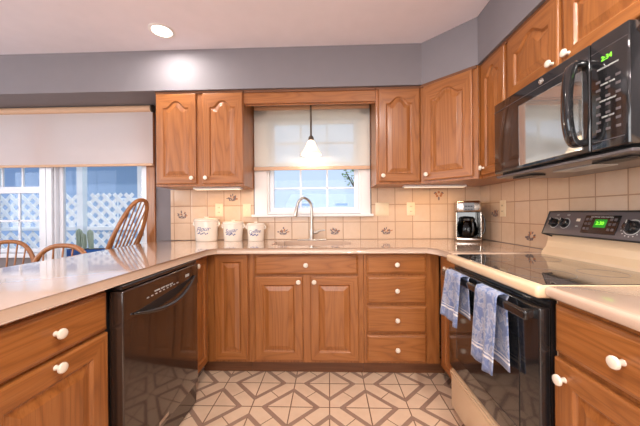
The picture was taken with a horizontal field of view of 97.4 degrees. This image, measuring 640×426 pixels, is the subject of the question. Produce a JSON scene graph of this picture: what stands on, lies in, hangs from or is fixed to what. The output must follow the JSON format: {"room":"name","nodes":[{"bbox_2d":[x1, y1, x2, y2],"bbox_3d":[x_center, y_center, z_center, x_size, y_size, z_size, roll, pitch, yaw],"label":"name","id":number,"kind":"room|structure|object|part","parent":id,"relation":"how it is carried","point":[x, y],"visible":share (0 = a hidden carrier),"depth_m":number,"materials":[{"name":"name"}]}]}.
{"room":"kitchen","nodes":[
{"label":"kitchen","id":0,"kind":"room"},
{"bbox_2d":[0,108,440,341],"bbox_3d":[-1.297,-0.061,2.615,5.637,2.446,0.100,0,0,2],"label":"wall","id":1,"kind":"structure","parent":0,"point":[163,195],"depth_m":2.57,"materials":[{"name":"grey paint"}]},
{"bbox_2d":[0,167,46,260],"bbox_3d":[-3.090,-0.254,2.648,1.134,1.420,0.150,0,0,2],"label":"window","id":2,"kind":"structure","parent":1,"relation":"in","point":[41,189],"depth_m":2.64,"materials":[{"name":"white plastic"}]},
{"bbox_3d":[-3.048,-0.561,2.698,0.890,0.705,0.028,0,0,2],"label":"sash","id":3,"kind":"part","parent":2,"relation":"part of","materials":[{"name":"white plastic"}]},
{"bbox_3d":[-3.044,0.076,2.667,0.890,0.600,0.030,0,0,2],"label":"sash","id":4,"kind":"part","parent":2,"relation":"part of","materials":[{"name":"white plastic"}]},
{"bbox_2d":[0,105,155,167],"bbox_3d":[-2.554,-0.684,2.546,2.138,0.545,0.068,0,0,2],"label":"roller shade","id":5,"kind":"object","parent":1,"relation":"attached to","point":[93,136],"visible":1,"depth_m":2.53,"materials":[{"name":"fabric"}]},
{"bbox_2d":[46,166,146,259],"bbox_3d":[-2.046,0.098,2.629,0.940,2.140,0.122,0,0,2],"label":"door","id":6,"kind":"structure","parent":1,"relation":"in","point":[56,208],"depth_m":2.60,"materials":[{"name":"white plastic"}]},
{"bbox_2d":[146,113,155,241],"bbox_3d":[-1.537,0.104,2.561,0.078,2.120,0.021,0,0,2],"label":"trim","id":7,"kind":"structure","parent":1,"relation":"attached to","point":[150,170],"depth_m":2.55,"materials":[{"name":"brown wood"}]},
{"bbox_2d":[155,90,254,189],"bbox_3d":[-0.954,-0.590,2.369,0.708,0.755,0.364,0,0,2],"label":"upper cabinet","id":8,"kind":"object","parent":1,"relation":"attached to","point":[205,139],"visible":1,"depth_m":2.22,"materials":[{"name":"brown wood"}]},
{"bbox_3d":[-1.141,-0.587,2.233,0.322,0.715,0.020,0,0,2],"label":"door","id":9,"kind":"part","parent":8,"relation":"part of","materials":[{"name":"brown wood"}]},
{"bbox_3d":[-0.961,-0.957,2.231,0.708,0.022,0.012,0,0,2],"label":"trim","id":10,"kind":"part","parent":8,"relation":"part of","materials":[{"name":"brown wood"}]},
{"bbox_2d":[193,187,242,189],"bbox_3d":[-0.855,-0.203,2.359,0.400,0.019,0.060,0,0,2],"label":"light","id":11,"kind":"object","parent":8,"relation":"attached to","point":[208,188],"visible":1,"depth_m":2.33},
{"bbox_2d":[201,189,240,189],"bbox_3d":[-0.855,-0.195,2.359,0.380,0.004,0.044,0,0,2],"label":"diffuser","id":12,"kind":"object","parent":11,"relation":"attached to","point":[201,189],"depth_m":2.34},
{"bbox_3d":[-0.768,-0.590,2.221,0.322,0.715,0.020,0,0,2],"label":"door","id":13,"kind":"part","parent":8,"relation":"part of","materials":[{"name":"brown wood"}]},
{"bbox_2d":[215,204,222,216],"bbox_3d":[-0.912,-0.026,2.539,0.070,0.118,0.009,0,0,2],"label":"outlet","id":14,"kind":"object","parent":1,"relation":"attached to","point":[218,207],"visible":1,"depth_m":2.54,"materials":[{"name":"beige plastic"}]},
{"bbox_2d":[243,204,250,216],"bbox_3d":[-0.660,-0.023,2.527,0.072,0.118,0.016,0,0,2],"label":"light switch","id":15,"kind":"object","parent":1,"relation":"attached to","point":[246,207],"visible":1,"depth_m":2.53,"materials":[{"name":"beige plastic"}]},
{"bbox_2d":[251,104,373,216],"bbox_3d":[-0.071,-0.463,2.544,1.078,0.991,0.160,0,0,2],"label":"window","id":16,"kind":"structure","parent":1,"relation":"in","point":[265,122],"depth_m":2.52,"materials":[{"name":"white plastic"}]},
{"bbox_2d":[254,104,369,170],"bbox_3d":[-0.075,-0.667,2.473,1.024,0.575,0.044,0,0,2],"label":"roller shade","id":17,"kind":"object","parent":16,"relation":"attached to","point":[342,106],"visible":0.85,"depth_m":2.46,"materials":[{"name":"fabric"}]},
{"bbox_3d":[-0.069,0.022,2.494,1.078,0.022,0.059,0,0,2],"label":"sill","id":18,"kind":"part","parent":16,"relation":"part of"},
{"bbox_3d":[-0.057,-0.646,2.605,0.805,0.425,0.028,0,0,2],"label":"sash","id":19,"kind":"part","parent":16,"relation":"part of","materials":[{"name":"white plastic"}]},
{"bbox_3d":[-0.055,-0.227,2.574,0.805,0.427,0.030,0,0,2],"label":"sash","id":20,"kind":"part","parent":16,"relation":"part of","materials":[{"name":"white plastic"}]},
{"bbox_2d":[171,187,480,239],"bbox_3d":[0.025,0.007,2.516,2.771,0.456,0.011,0,0,2],"label":"backsplash","id":21,"kind":"structure","parent":1,"relation":"attached to","point":[433,218],"depth_m":2.51,"materials":[{"name":"beige tile"}]},
{"bbox_2d":[375,203,388,215],"bbox_3d":[0.552,-0.033,2.488,0.120,0.118,0.016,0,0,2],"label":"light switch","id":22,"kind":"object","parent":1,"relation":"attached to","point":[381,209],"visible":1,"depth_m":2.49,"materials":[{"name":"beige plastic"}]},
{"bbox_2d":[370,86,420,187],"bbox_3d":[0.613,-0.603,2.318,0.344,0.755,0.364,0,0,2],"label":"upper cabinet","id":23,"kind":"object","parent":1,"relation":"attached to","point":[395,142],"visible":1,"depth_m":2.17,"materials":[{"name":"brown wood"}]},
{"bbox_3d":[0.605,-0.969,2.179,0.344,0.022,0.012,0,0,2],"label":"trim","id":24,"kind":"part","parent":23,"relation":"part of","materials":[{"name":"brown wood"}]},
{"bbox_2d":[407,202,414,215],"bbox_3d":[0.804,-0.035,2.483,0.072,0.118,0.009,0,0,2],"label":"outlet","id":25,"kind":"object","parent":1,"relation":"attached to","point":[410,205],"visible":1,"depth_m":2.48,"materials":[{"name":"beige plastic"}]},
{"bbox_2d":[419,65,520,186],"bbox_3d":[1.087,-0.607,2.173,0.628,0.755,0.622,0,0,2],"label":"upper cabinet","id":26,"kind":"object","parent":1,"relation":"attached to","point":[450,105],"visible":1,"depth_m":1.98,"materials":[{"name":"brown wood"}]},
{"bbox_2d":[402,185,466,187],"bbox_3d":[0.934,-0.218,2.300,0.500,0.019,0.060,0,0,2],"label":"light","id":27,"kind":"object","parent":26,"relation":"attached to","point":[404,186],"visible":0.98,"depth_m":2.27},
{"bbox_2d":[405,187,462,187],"bbox_3d":[0.934,-0.210,2.300,0.480,0.004,0.044,0,0,2],"label":"diffuser","id":28,"kind":"object","parent":27,"relation":"attached to","point":[405,187],"depth_m":2.29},
{"bbox_3d":[0.906,-0.972,2.013,0.012,0.022,0.397,0,0,-42],"label":"trim","id":29,"kind":"part","parent":26,"relation":"part of","materials":[{"name":"brown wood"}]},
{"bbox_3d":[0.906,-0.603,2.011,0.020,0.715,0.347,0,0,-42],"label":"door","id":30,"kind":"part","parent":26,"relation":"part of","materials":[{"name":"brown wood"}]},
{"bbox_3d":[0.918,-0.605,2.021,0.012,0.755,0.409,0,0,-42],"label":"frame","id":31,"kind":"part","parent":26,"relation":"part of","materials":[{"name":"brown wood"}]},
{"bbox_2d":[0,0,489,54],"bbox_3d":[-1.448,-1.331,-0.143,5.737,0.100,5.621,0,0,2],"label":"ceiling","id":32,"kind":"structure","parent":0,"point":[26,26],"depth_m":1.90,"materials":[{"name":"white paint"}]},
{"bbox_2d":[148,23,174,38],"bbox_3d":[-1.116,-1.281,1.982,0.172,0.006,0.172,0,0,2],"label":"recessed light","id":33,"kind":"object","parent":32,"relation":"in","point":[159,30],"visible":1,"depth_m":1.97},
{"bbox_2d":[0,0,545,107],"bbox_3d":[-1.446,-1.122,-0.143,5.533,0.317,5.417,0,0,2],"label":"wall","id":34,"kind":"structure","parent":0,"point":[121,78],"depth_m":2.19,"materials":[{"name":"grey paint"}]},
{"bbox_2d":[244,87,374,105],"bbox_3d":[-0.086,-0.917,2.219,1.038,0.115,0.046,0,0,2],"label":"window valance","id":35,"kind":"object","parent":34,"relation":"attached to","point":[357,95],"visible":1,"depth_m":2.21,"materials":[{"name":"brown wood"}]},
{"bbox_3d":[-0.087,-0.964,2.202,1.034,0.022,0.012,0,0,2],"label":"trim","id":36,"kind":"part","parent":35,"relation":"part of","materials":[{"name":"brown wood"}]},
{"bbox_3d":[-0.085,-0.884,2.235,1.034,0.048,0.014,0,0,2],"label":"backing rail","id":37,"kind":"part","parent":35,"relation":"part of","materials":[{"name":"brown wood"}]},
{"bbox_2d":[300,105,321,156],"bbox_3d":[-0.075,-0.727,2.333,0.180,0.495,0.180,0,0,2],"label":"pendant light","id":38,"kind":"object","parent":34,"relation":"hanging from","point":[310,150],"visible":0.98,"depth_m":2.31,"materials":[{"name":"white glass"}]},
{"bbox_3d":[-0.076,-0.805,2.333,0.015,0.340,0.016,0,0,2],"label":"stem","id":39,"kind":"part","parent":38,"relation":"part of","materials":[{"name":"brown metal"}]},
{"bbox_3d":[-0.074,-0.542,2.333,0.180,0.124,0.180,0,0,2],"label":"lamp shade","id":40,"kind":"part","parent":38,"relation":"part of","materials":[{"name":"white glass"}]},
{"bbox_2d":[179,342,464,425],"bbox_3d":[-1.427,1.215,-0.142,5.737,0.100,5.621,0,0,2],"label":"floor","id":41,"kind":"structure","parent":0,"point":[223,398],"depth_m":1.74,"materials":[{"name":"tile"}]},
{"bbox_2d":[0,240,34,266],"bbox_3d":[-2.382,0.692,2.017,0.410,0.962,0.445,0,0,-18],"label":"chair","id":42,"kind":"object","parent":41,"relation":"on","point":[25,246],"visible":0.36,"depth_m":2.22,"materials":[{"name":"brown wood"}]},
{"bbox_2d":[0,291,107,425],"bbox_3d":[-1.092,0.723,0.713,0.610,0.875,0.752,0,0,2],"label":"base cabinet","id":43,"kind":"object","parent":41,"relation":"on","point":[54,361],"visible":0.98,"depth_m":0.87,"materials":[{"name":"brown wood"}]},
{"bbox_3d":[-0.848,0.669,0.705,0.019,0.771,0.752,0,0,2],"label":"frame","id":44,"kind":"part","parent":43,"relation":"part of","materials":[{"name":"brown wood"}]},
{"bbox_3d":[-0.825,0.372,0.866,0.020,0.142,0.415,0,0,2],"label":"drawer","id":45,"kind":"part","parent":43,"relation":"part of","materials":[{"name":"brown wood"}]},
{"bbox_3d":[-0.822,0.743,0.866,0.020,0.578,0.415,0,0,2],"label":"door","id":46,"kind":"part","parent":43,"relation":"part of","materials":[{"name":"brown wood"}]},
{"bbox_3d":[-0.800,0.372,0.865,0.030,0.033,0.033,0,0,2],"label":"knob","id":47,"kind":"part","parent":43,"relation":"part of","materials":[{"name":"white ceramic"}]},
{"bbox_3d":[-0.799,0.477,0.865,0.030,0.033,0.033,0,0,2],"label":"knob","id":48,"kind":"part","parent":43,"relation":"part of","materials":[{"name":"white ceramic"}]},
{"bbox_2d":[31,243,86,262],"bbox_3d":[-1.740,0.687,1.701,0.500,0.962,0.435,0,0,2],"label":"chair","id":49,"kind":"object","parent":41,"relation":"on","point":[53,247],"visible":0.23,"depth_m":1.89,"materials":[{"name":"brown wood"}]},
{"bbox_2d":[105,198,148,249],"bbox_3d":[-1.783,0.524,2.347,0.675,1.287,0.410,0,0,6],"label":"chair","id":50,"kind":"object","parent":41,"relation":"on","point":[125,214],"visible":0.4,"depth_m":2.29,"materials":[{"name":"brown wood"}]},
{"bbox_2d":[104,260,197,425],"bbox_3d":[-1.039,0.718,1.409,0.671,0.861,0.640,0,0,2],"label":"dishwasher","id":51,"kind":"object","parent":41,"relation":"on","point":[151,320],"visible":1,"depth_m":1.27,"materials":[{"name":"black plastic"}]},
{"bbox_2d":[104,289,109,425],"bbox_3d":[-1.097,0.721,1.411,0.556,0.856,0.640,0,0,2],"label":"panel","id":52,"kind":"object","parent":51,"relation":"in","point":[107,291],"depth_m":1.10,"materials":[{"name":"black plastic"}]},
{"bbox_3d":[-0.789,0.294,1.401,0.054,0.017,0.616,0,0,2],"label":"rail","id":53,"kind":"part","parent":51,"relation":"part of","materials":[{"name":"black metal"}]},
{"bbox_3d":[-0.729,0.409,1.399,0.045,0.085,0.523,0,0,2],"label":"handle","id":54,"kind":"part","parent":51,"relation":"part of","materials":[{"name":"plastic"}]},
{"bbox_3d":[-0.784,1.087,1.401,0.045,0.118,0.616,0,0,2],"label":"kick plate","id":55,"kind":"part","parent":51,"relation":"part of","materials":[{"name":"black metal"}]},
{"bbox_2d":[194,256,207,372],"bbox_3d":[-1.055,0.722,1.862,0.610,0.875,0.250,0,0,2],"label":"base cabinet","id":56,"kind":"object","parent":41,"relation":"on","point":[202,285],"visible":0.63,"depth_m":1.88,"materials":[{"name":"brown wood"}]},
{"bbox_2d":[204,254,252,370],"bbox_3d":[-0.667,0.719,2.254,0.357,0.875,0.575,0,0,2],"label":"base cabinet","id":57,"kind":"object","parent":41,"relation":"on","point":[228,274],"visible":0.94,"depth_m":1.97,"materials":[{"name":"brown wood"}]},
{"bbox_3d":[-0.622,0.661,1.975,0.238,0.738,0.020,0,0,2],"label":"door","id":58,"kind":"part","parent":57,"relation":"part of","materials":[{"name":"brown wood"}]},
{"bbox_2d":[249,254,363,371],"bbox_3d":[-0.087,0.714,2.220,0.802,0.875,0.605,0,0,2],"label":"base cabinet","id":59,"kind":"object","parent":41,"relation":"on","point":[307,310],"visible":0.98,"depth_m":1.95,"materials":[{"name":"brown wood"}]},
{"bbox_3d":[-0.287,0.735,1.964,0.338,0.585,0.020,0,0,2],"label":"door","id":60,"kind":"part","parent":59,"relation":"part of","materials":[{"name":"brown wood"}]},
{"bbox_3d":[-0.097,0.359,1.958,0.722,0.138,0.020,0,0,2],"label":"false drawer","id":61,"kind":"part","parent":59,"relation":"part of","materials":[{"name":"brown wood"}]},
{"bbox_3d":[0.101,0.731,1.951,0.334,0.585,0.020,0,0,2],"label":"door","id":62,"kind":"part","parent":59,"relation":"part of","materials":[{"name":"brown wood"}]},
{"bbox_2d":[363,253,444,372],"bbox_3d":[0.605,0.708,2.197,0.579,0.875,0.605,0,0,2],"label":"base cabinet","id":63,"kind":"object","parent":41,"relation":"on","point":[401,290],"visible":0.98,"depth_m":1.93,"materials":[{"name":"brown wood"}]},
{"bbox_3d":[0.527,0.530,1.937,0.408,0.188,0.020,0,0,2],"label":"drawer","id":64,"kind":"part","parent":63,"relation":"part of","materials":[{"name":"brown wood"}]},
{"bbox_3d":[0.526,0.352,1.937,0.408,0.134,0.020,0,0,2],"label":"drawer","id":65,"kind":"part","parent":63,"relation":"part of","materials":[{"name":"brown wood"}]},
{"bbox_3d":[0.530,0.934,1.938,0.408,0.190,0.020,0,0,2],"label":"drawer","id":66,"kind":"part","parent":63,"relation":"part of","materials":[{"name":"brown wood"}]},
{"bbox_3d":[0.529,0.732,1.937,0.408,0.183,0.020,0,0,2],"label":"drawer","id":67,"kind":"part","parent":63,"relation":"part of","materials":[{"name":"brown wood"}]},
{"bbox_2d":[440,256,454,377],"bbox_3d":[1.083,0.705,1.768,0.628,0.875,0.278,0,0,2],"label":"base cabinet","id":68,"kind":"object","parent":41,"relation":"on","point":[445,360],"visible":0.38,"depth_m":1.80,"materials":[{"name":"brown wood"}]},
{"bbox_2d":[0,239,541,325],"bbox_3d":[-0.074,0.257,1.012,2.872,0.038,3.017,0,0,2],"label":"countertop","id":69,"kind":"structure","parent":68,"relation":"on","point":[28,289],"depth_m":1.50,"materials":[{"name":"laminate"}]},
{"bbox_2d":[193,217,219,241],"bbox_3d":[-0.994,0.137,2.459,0.203,0.213,0.187,0,0,36],"label":"canister","id":70,"kind":"object","parent":69,"relation":"on","point":[206,229],"visible":1,"depth_m":2.39,"materials":[{"name":"white ceramic"}]},
{"bbox_3d":[-0.995,0.046,2.459,0.210,0.030,0.168,0,0,2],"label":"lid","id":71,"kind":"part","parent":70,"relation":"part of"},
{"bbox_2d":[221,220,244,240],"bbox_3d":[-0.757,0.151,2.451,0.171,0.183,0.167,0,0,44],"label":"canister","id":72,"kind":"object","parent":69,"relation":"on","point":[232,230],"visible":1,"depth_m":2.40,"materials":[{"name":"white ceramic"}]},
{"bbox_3d":[-0.757,0.072,2.451,0.181,0.026,0.145,0,0,2],"label":"lid","id":73,"kind":"part","parent":72,"relation":"part of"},
{"bbox_2d":[245,222,265,240],"bbox_3d":[-0.559,0.158,2.445,0.147,0.166,0.144,0,0,44],"label":"canister","id":74,"kind":"object","parent":69,"relation":"on","point":[255,231],"visible":1,"depth_m":2.40,"materials":[{"name":"white ceramic"}]},
{"bbox_2d":[293,196,325,239],"bbox_3d":[-0.086,0.047,2.422,0.276,0.380,0.125,0,0,2],"label":"faucet","id":75,"kind":"object","parent":69,"relation":"on","point":[312,232],"visible":0.99,"depth_m":2.44,"materials":[{"name":"silver metal"}]},
{"bbox_3d":[-0.132,0.044,2.428,0.170,0.374,0.037,0,0,-25],"label":"spout","id":76,"kind":"part","parent":75,"relation":"part of","materials":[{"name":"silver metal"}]},
{"bbox_2d":[285,245,342,245],"bbox_3d":[-0.059,0.357,2.219,0.650,0.160,0.410,0,0,2],"label":"sink","id":77,"kind":"object","parent":69,"relation":"in","point":[285,245],"visible":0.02,"depth_m":2.40,"materials":[{"name":"metal"}]},
{"bbox_2d":[454,201,485,240],"bbox_3d":[1.245,0.063,2.328,0.228,0.325,0.222,0,0,20],"label":"coffee maker","id":78,"kind":"object","parent":69,"relation":"on","point":[468,216],"visible":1,"depth_m":2.27,"materials":[{"name":"silver metal"}]},
{"bbox_3d":[1.250,0.093,2.406,0.168,0.205,0.068,0,0,20],"label":"water tank","id":79,"kind":"part","parent":78,"relation":"part of","materials":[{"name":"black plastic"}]},
{"bbox_3d":[1.216,0.044,2.313,0.112,0.035,0.112,0,0,20],"label":"carafe lid","id":80,"kind":"part","parent":78,"relation":"part of","materials":[{"name":"plastic"}]},
{"bbox_3d":[1.192,-0.051,2.251,0.080,0.065,0.006,0,0,20],"label":"control panel","id":81,"kind":"part","parent":78,"relation":"part of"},
{"bbox_3d":[1.334,0.100,2.307,0.046,0.170,0.012,0,0,20],"label":"carafe handle","id":82,"kind":"part","parent":78,"relation":"part of","materials":[{"name":"plastic"}]},
{"bbox_3d":[0.829,0.655,1.776,0.019,0.771,0.278,0,0,2],"label":"frame","id":83,"kind":"part","parent":68,"relation":"part of","materials":[{"name":"brown wood"}]},
{"bbox_3d":[0.809,0.726,1.747,0.020,0.585,0.205,0,0,2],"label":"door","id":84,"kind":"part","parent":68,"relation":"part of","materials":[{"name":"brown wood"}]},
{"bbox_3d":[0.806,0.350,1.746,0.020,0.134,0.205,0,0,2],"label":"drawer","id":85,"kind":"part","parent":68,"relation":"part of","materials":[{"name":"brown wood"}]},
{"bbox_2d":[441,210,639,425],"bbox_3d":[1.023,0.552,1.252,0.687,1.123,0.712,0,0,2],"label":"range","id":86,"kind":"object","parent":41,"relation":"on","point":[582,248],"visible":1,"depth_m":1.15,"materials":[{"name":"metal"}]},
{"bbox_2d":[440,269,469,327],"bbox_3d":[0.678,0.426,1.415,0.073,0.255,0.199,0,0,2],"label":"dish towel","id":87,"kind":"object","parent":86,"relation":"hanging from","point":[455,297],"visible":0.98,"depth_m":1.41,"materials":[{"name":"fabric"}]},
{"bbox_3d":[0.764,0.991,1.258,0.054,0.221,0.696,0,0,2],"label":"storage drawer","id":88,"kind":"part","parent":86,"relation":"part of","materials":[{"name":"ceramic"}]},
{"bbox_3d":[0.701,0.335,1.256,0.048,0.033,0.684,0,0,2],"label":"handle","id":89,"kind":"part","parent":86,"relation":"part of","materials":[{"name":"metal"}]},
{"bbox_2d":[471,283,509,375],"bbox_3d":[0.670,0.459,1.118,0.072,0.321,0.184,0,0,2],"label":"dish towel","id":90,"kind":"object","parent":86,"relation":"hanging from","point":[490,330],"visible":0.99,"depth_m":1.09,"materials":[{"name":"fabric"}]},
{"bbox_3d":[0.743,0.585,1.259,0.036,0.553,0.696,0,0,2],"label":"oven door","id":91,"kind":"part","parent":86,"relation":"part of","materials":[{"name":"glass"}]},
{"bbox_3d":[0.772,0.577,1.258,0.021,0.586,0.692,0,0,2],"label":"frame","id":92,"kind":"part","parent":86,"relation":"part of","materials":[{"name":"metal"}]},
{"bbox_2d":[447,254,639,297],"bbox_3d":[1.000,0.253,1.250,0.578,0.046,0.706,0,0,2],"label":"cooktop","id":93,"kind":"object","parent":86,"relation":"in","point":[530,274],"depth_m":1.14,"materials":[{"name":"glass"}]},
{"bbox_3d":[1.272,0.059,1.243,0.053,0.141,0.712,0,0,2],"label":"edge trim","id":94,"kind":"part","parent":86,"relation":"part of","materials":[{"name":"black plastic"}]},
{"bbox_3d":[1.271,0.053,1.277,0.035,0.084,0.166,0,0,2],"label":"control panel","id":95,"kind":"part","parent":86,"relation":"part of","materials":[{"name":"plastic"}]},
{"bbox_2d":[552,301,639,425],"bbox_3d":[1.032,0.706,0.580,0.653,0.875,0.624,0,0,2],"label":"base cabinet","id":96,"kind":"object","parent":41,"relation":"on","point":[596,378],"visible":0.98,"depth_m":0.76,"materials":[{"name":"brown wood"}]},
{"bbox_3d":[0.728,0.507,0.853,0.030,0.033,0.033,0,0,2],"label":"knob","id":97,"kind":"part","parent":96,"relation":"part of","materials":[{"name":"white ceramic"}]},
{"bbox_2d":[545,286,639,331],"bbox_3d":[1.030,0.248,0.569,0.637,0.038,0.644,0,0,2],"label":"countertop","id":98,"kind":"structure","parent":96,"relation":"on","point":[620,305],"depth_m":0.77,"materials":[{"name":"laminate"}]},
{"bbox_3d":[0.749,0.737,0.682,0.020,0.565,0.425,0,0,2],"label":"door","id":99,"kind":"part","parent":96,"relation":"part of","materials":[{"name":"brown wood"}]},
{"bbox_3d":[0.721,0.364,0.683,0.030,0.033,0.033,0,0,2],"label":"knob","id":100,"kind":"part","parent":96,"relation":"part of","materials":[{"name":"white ceramic"}]},
{"bbox_2d":[484,239,542,249],"bbox_3d":[1.379,-0.081,-0.235,0.100,2.446,5.421,0,0,2],"label":"wall","id":101,"kind":"structure","parent":0,"point":[484,239],"depth_m":2.02,"materials":[{"name":"tile"}]},
{"bbox_2d":[478,40,507,178],"bbox_3d":[1.204,-0.607,1.727,0.364,0.755,0.272,0,0,2],"label":"upper cabinet","id":102,"kind":"object","parent":101,"relation":"attached to","point":[494,70],"visible":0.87,"depth_m":1.73,"materials":[{"name":"brown wood"}]},
{"bbox_3d":[1.063,-0.973,1.731,0.012,0.022,0.272,0,0,2],"label":"trim","id":103,"kind":"part","parent":102,"relation":"part of","materials":[{"name":"brown wood"}]},
{"bbox_2d":[500,200,505,216],"bbox_3d":[1.395,-0.035,2.145,0.009,0.125,0.072,0,0,2],"label":"outlet","id":104,"kind":"object","parent":101,"relation":"attached to","point":[502,202],"visible":1,"depth_m":2.14,"materials":[{"name":"beige plastic"}]},
{"bbox_2d":[480,167,639,248],"bbox_3d":[1.362,-0.007,0.916,0.011,0.464,3.120,0,0,2],"label":"backsplash","id":105,"kind":"structure","parent":101,"relation":"attached to","point":[529,201],"depth_m":1.75,"materials":[{"name":"beige tile"}]},
{"bbox_2d":[506,0,639,96],"bbox_3d":[1.186,-0.803,1.205,0.364,0.362,0.766,0,0,2],"label":"upper cabinet","id":106,"kind":"object","parent":101,"relation":"attached to","point":[557,30],"visible":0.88,"depth_m":1.23,"materials":[{"name":"brown wood"}]},
{"bbox_3d":[1.046,-0.972,1.209,0.012,0.022,0.766,0,0,2],"label":"trim","id":107,"kind":"part","parent":106,"relation":"part of","materials":[{"name":"brown wood"}]},
{"bbox_3d":[1.050,-0.797,1.396,0.020,0.327,0.345,0,0,2],"label":"door","id":108,"kind":"part","parent":106,"relation":"part of","materials":[{"name":"brown wood"}]},
{"bbox_3d":[1.021,-0.665,1.252,0.030,0.033,0.033,0,0,2],"label":"knob","id":109,"kind":"part","parent":106,"relation":"part of","materials":[{"name":"white ceramic"}]},
{"bbox_3d":[1.063,-0.802,1.209,0.019,0.362,0.766,0,0,2],"label":"frame","id":110,"kind":"part","parent":106,"relation":"part of","materials":[{"name":"brown wood"}]},
{"bbox_3d":[1.018,-0.665,1.168,0.030,0.033,0.033,0,0,2],"label":"knob","id":111,"kind":"part","parent":106,"relation":"part of","materials":[{"name":"white ceramic"}]},
{"bbox_2d":[494,19,639,178],"bbox_3d":[1.136,-0.401,1.232,0.464,0.428,0.720,0,0,2],"label":"microwave","id":112,"kind":"object","parent":106,"relation":"attached to","point":[581,116],"visible":1,"depth_m":1.04,"materials":[{"name":"black plastic"}]},
{"bbox_3d":[1.002,-0.413,1.304,0.043,0.390,0.585,0,0,2],"label":"door","id":113,"kind":"part","parent":112,"relation":"part of","materials":[{"name":"glass"}]},
{"bbox_3d":[0.935,-0.399,1.036,0.076,0.317,0.038,0,0,2],"label":"handle","id":114,"kind":"part","parent":112,"relation":"part of","materials":[{"name":"plastic"}]},
{"bbox_3d":[0.991,-0.413,0.942,0.043,0.390,0.132,0,0,2],"label":"control panel","id":115,"kind":"part","parent":112,"relation":"part of","materials":[{"name":"plastic"}]},
{"bbox_3d":[1.038,-0.797,1.023,0.020,0.327,0.345,0,0,2],"label":"door","id":116,"kind":"part","parent":106,"relation":"part of","materials":[{"name":"brown wood"}]},
{"label":"outside","id":117,"kind":"structure","parent":0,"visible":0},
{"bbox_3d":[0.211,1.438,21.326,17.000,0.100,37.359,0,0,2],"label":"ground","id":118,"kind":"structure","parent":117,"visible":0},
{"bbox_2d":[1,166,137,248],"bbox_3d":[-9.794,-1.050,12.797,8.240,5.050,5.860,0,0,2],"label":"house","id":119,"kind":"structure","parent":118,"relation":"on","point":[116,179],"depth_m":10.28,"materials":[{"name":"blue"}]},
{"bbox_3d":[-6.970,0.003,10.178,0.660,0.960,0.009,0,0,2],"label":"pane","id":120,"kind":"part","parent":119,"relation":"part of","materials":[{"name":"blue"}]},
{"bbox_2d":[285,194,353,207],"bbox_3d":[1.306,0.056,18.437,6.440,2.650,5.860,0,0,2],"label":"house","id":121,"kind":"structure","parent":118,"relation":"on","point":[317,200],"depth_m":16.93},
{"bbox_3d":[1.222,-0.067,15.913,0.660,0.960,0.009,0,0,2],"label":"pane","id":122,"kind":"part","parent":121,"relation":"part of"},
{"bbox_2d":[341,153,353,186],"bbox_3d":[0.766,0.104,5.186,0.853,2.583,0.875,0,0,2],"label":"tree","id":123,"kind":"object","parent":118,"relation":"on","point":[348,177],"visible":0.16,"depth_m":5.16,"materials":[{"name":"green plant"}]},
{"bbox_3d":[-3.024,1.255,3.579,6.700,0.040,1.672,0,0,2],"label":"porch deck","id":124,"kind":"object","parent":118,"relation":"on","visible":0},
{"bbox_2d":[76,167,87,247],"bbox_3d":[-3.092,-0.020,3.653,0.080,2.509,0.080,0,0,2],"label":"porch post","id":125,"kind":"object","parent":124,"relation":"on","point":[81,172],"visible":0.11,"depth_m":3.61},
{"bbox_2d":[1,231,75,248],"bbox_3d":[-3.676,0.682,3.673,1.062,0.896,0.040,0,0,2],"label":"lattice panel","id":126,"kind":"object","parent":125,"relation":"attached to","point":[10,234],"visible":0.15,"depth_m":3.67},
{"bbox_2d":[1,193,76,230],"bbox_3d":[-3.682,-0.013,3.673,1.062,0.486,0.040,0,0,2],"label":"lattice panel","id":127,"kind":"object","parent":125,"relation":"attached to","point":[5,225],"visible":0.63,"depth_m":3.67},
{"bbox_3d":[-3.680,0.205,3.673,1.030,0.050,0.040,0,0,2],"label":"rail","id":128,"kind":"part","parent":127,"relation":"part of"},
{"bbox_2d":[137,166,141,243],"bbox_3d":[-2.293,-0.026,3.627,0.080,2.509,0.080,0,0,2],"label":"porch post","id":129,"kind":"object","parent":124,"relation":"on","point":[139,171],"visible":0.02,"depth_m":3.59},
{"bbox_2d":[87,230,135,247],"bbox_3d":[-2.687,0.674,3.641,0.682,0.896,0.040,0,0,2],"label":"lattice panel","id":130,"kind":"object","parent":129,"relation":"attached to","point":[96,235],"visible":0.11,"depth_m":3.64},
{"bbox_2d":[86,193,137,229],"bbox_3d":[-2.692,-0.021,3.640,0.682,0.486,0.040,0,0,2],"label":"lattice panel","id":131,"kind":"object","parent":129,"relation":"attached to","point":[91,226],"visible":0.73,"depth_m":3.63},
{"bbox_3d":[-2.691,0.198,3.640,0.650,0.050,0.040,0,0,2],"label":"rail","id":132,"kind":"part","parent":131,"relation":"part of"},
{"bbox_3d":[-2.496,0.851,3.004,0.500,0.760,0.180,0,0,2],"label":"plant stand","id":133,"kind":"object","parent":124,"relation":"on","visible":0},
{"bbox_2d":[66,248,104,256],"bbox_3d":[-2.499,0.426,3.004,0.398,0.088,0.119,0,0,2],"label":"planter","id":134,"kind":"object","parent":133,"relation":"on","point":[68,251],"visible":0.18,"depth_m":2.95,"materials":[{"name":"blue ceramic"}]},
{"bbox_2d":[76,229,82,246],"bbox_3d":[-2.576,0.275,3.006,0.055,0.215,0.054,0,0,24],"label":"cactus","id":135,"kind":"object","parent":134,"relation":"on","point":[79,232],"visible":0.73,"depth_m":2.99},
{"bbox_2d":[81,233,86,248],"bbox_3d":[-2.525,0.300,3.004,0.046,0.165,0.043,0,0,24],"label":"cactus","id":136,"kind":"object","parent":134,"relation":"on","point":[83,236],"visible":0.98,"depth_m":2.99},
{"bbox_2d":[87,230,93,248],"bbox_3d":[-2.455,0.279,3.003,0.056,0.205,0.052,0,0,-21],"label":"cactus","id":137,"kind":"object","parent":134,"relation":"on","point":[90,235],"visible":1,"depth_m":2.99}
]}

